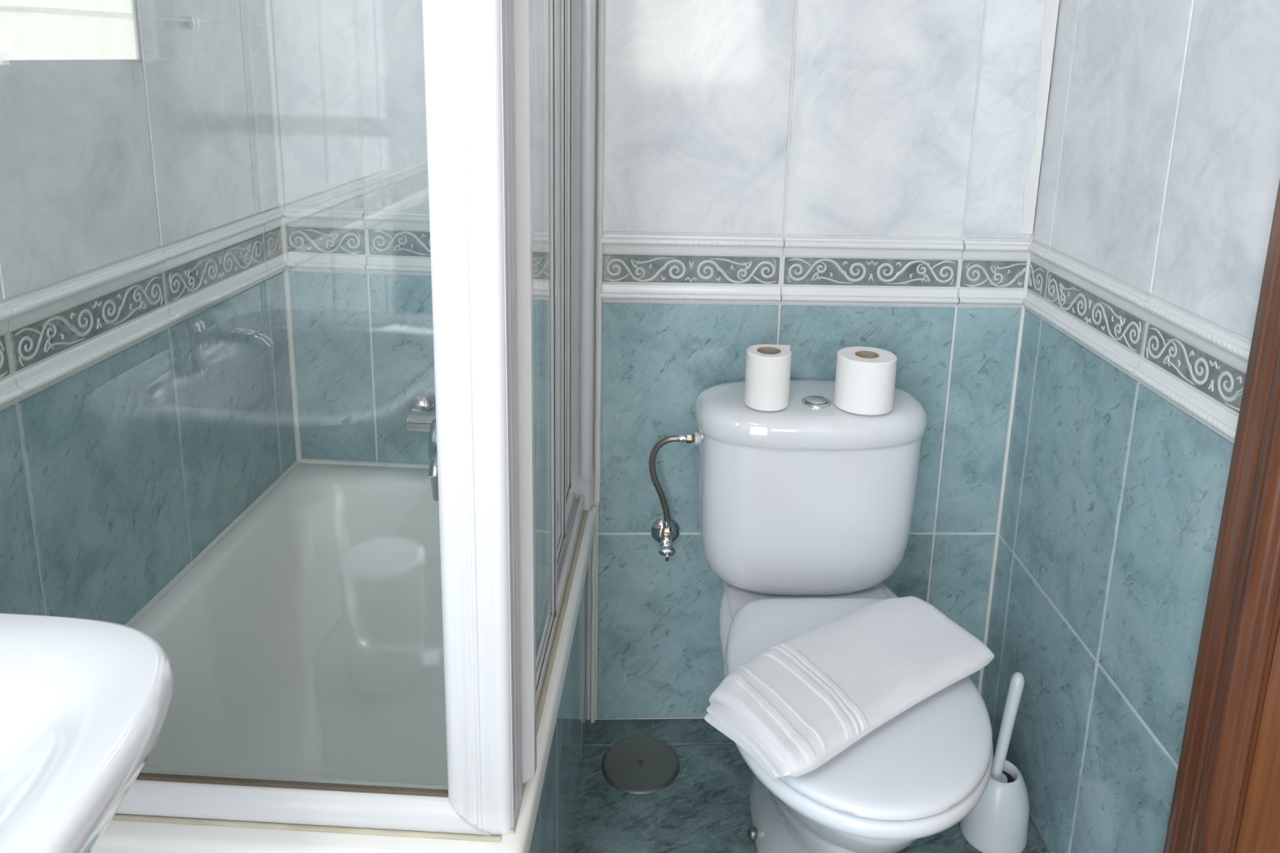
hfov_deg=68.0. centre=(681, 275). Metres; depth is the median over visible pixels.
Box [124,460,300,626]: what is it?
trim
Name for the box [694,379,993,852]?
toilet
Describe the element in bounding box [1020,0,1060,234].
trim
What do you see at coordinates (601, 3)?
trim
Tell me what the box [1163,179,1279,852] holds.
door frame
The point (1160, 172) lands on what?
wall
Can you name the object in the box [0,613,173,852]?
washbasin
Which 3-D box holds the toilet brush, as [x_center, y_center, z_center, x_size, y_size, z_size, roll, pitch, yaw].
[0.542,0.756,1.580,0.067,0.186,0.038,-8,16,-35]
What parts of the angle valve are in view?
knob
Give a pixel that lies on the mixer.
(421, 406)
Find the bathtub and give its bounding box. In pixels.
[90,462,595,852]
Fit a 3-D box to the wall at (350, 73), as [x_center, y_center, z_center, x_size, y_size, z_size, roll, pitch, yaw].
[-0.455,-0.329,1.779,0.640,2.360,0.092,2,13,2]
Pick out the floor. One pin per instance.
(706, 808)
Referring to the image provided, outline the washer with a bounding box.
[692,434,694,442]
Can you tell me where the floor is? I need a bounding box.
[566,718,1049,852]
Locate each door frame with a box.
[111,0,595,842]
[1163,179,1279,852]
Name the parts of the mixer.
spout, lever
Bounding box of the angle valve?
[650,516,679,561]
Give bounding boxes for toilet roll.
[744,344,791,411]
[833,346,897,415]
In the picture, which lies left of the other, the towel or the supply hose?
the supply hose
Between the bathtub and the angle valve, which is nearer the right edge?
the angle valve
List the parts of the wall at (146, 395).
rope trim, rope trim, rope trim, rope trim, rope trim, rope trim, rope trim, rope trim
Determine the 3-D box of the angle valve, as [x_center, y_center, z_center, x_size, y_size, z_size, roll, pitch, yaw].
[-0.028,0.485,1.734,0.056,0.058,0.078,1,13,-3]
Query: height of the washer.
0.013 m
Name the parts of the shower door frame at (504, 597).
rail, corner post, pane, rail, rail, sliding door, rail, pane, sliding door, pane, sliding door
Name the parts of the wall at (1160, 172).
rope trim, rope trim, rope trim, rope trim, rope trim, rope trim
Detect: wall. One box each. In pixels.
[0,0,296,624]
[271,0,558,469]
[587,0,1045,719]
[981,0,1279,852]
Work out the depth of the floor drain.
1.74 m
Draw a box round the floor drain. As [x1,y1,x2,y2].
[601,736,679,794]
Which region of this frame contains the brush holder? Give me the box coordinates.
[960,760,1030,852]
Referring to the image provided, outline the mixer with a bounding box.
[405,390,438,501]
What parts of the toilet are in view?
cistern lid, bowl, seat, seat lid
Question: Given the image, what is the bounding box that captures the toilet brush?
[990,671,1024,782]
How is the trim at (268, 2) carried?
attached to the wall at (350, 73)
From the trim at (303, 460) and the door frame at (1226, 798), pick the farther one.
the trim at (303, 460)
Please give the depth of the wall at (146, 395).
1.35 m
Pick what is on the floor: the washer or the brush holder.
the brush holder
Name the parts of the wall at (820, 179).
rope trim, rope trim, rope trim, rope trim, rope trim, rope trim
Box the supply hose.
[648,431,699,528]
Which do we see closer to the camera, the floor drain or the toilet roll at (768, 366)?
the toilet roll at (768, 366)
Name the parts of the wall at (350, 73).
rope trim, rope trim, rope trim, rope trim, rope trim, rope trim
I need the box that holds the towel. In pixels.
[704,596,994,778]
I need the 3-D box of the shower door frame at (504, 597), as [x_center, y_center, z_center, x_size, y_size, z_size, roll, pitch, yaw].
[-0.457,-0.204,1.225,0.642,1.471,0.760,2,13,2]
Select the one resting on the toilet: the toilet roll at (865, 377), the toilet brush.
the toilet roll at (865, 377)
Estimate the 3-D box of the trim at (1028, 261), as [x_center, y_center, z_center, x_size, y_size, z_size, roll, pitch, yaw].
[0.606,0.418,1.792,0.010,0.960,0.010,1,13,-3]
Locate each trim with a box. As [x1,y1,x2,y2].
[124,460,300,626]
[264,0,302,461]
[299,458,547,474]
[590,505,596,723]
[593,0,604,502]
[977,252,1031,694]
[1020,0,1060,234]
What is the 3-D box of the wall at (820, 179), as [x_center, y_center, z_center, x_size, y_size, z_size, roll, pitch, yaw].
[0.279,-0.302,1.756,0.882,2.360,0.312,1,13,-3]
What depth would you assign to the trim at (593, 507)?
1.80 m
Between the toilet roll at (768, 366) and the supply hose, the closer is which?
the toilet roll at (768, 366)

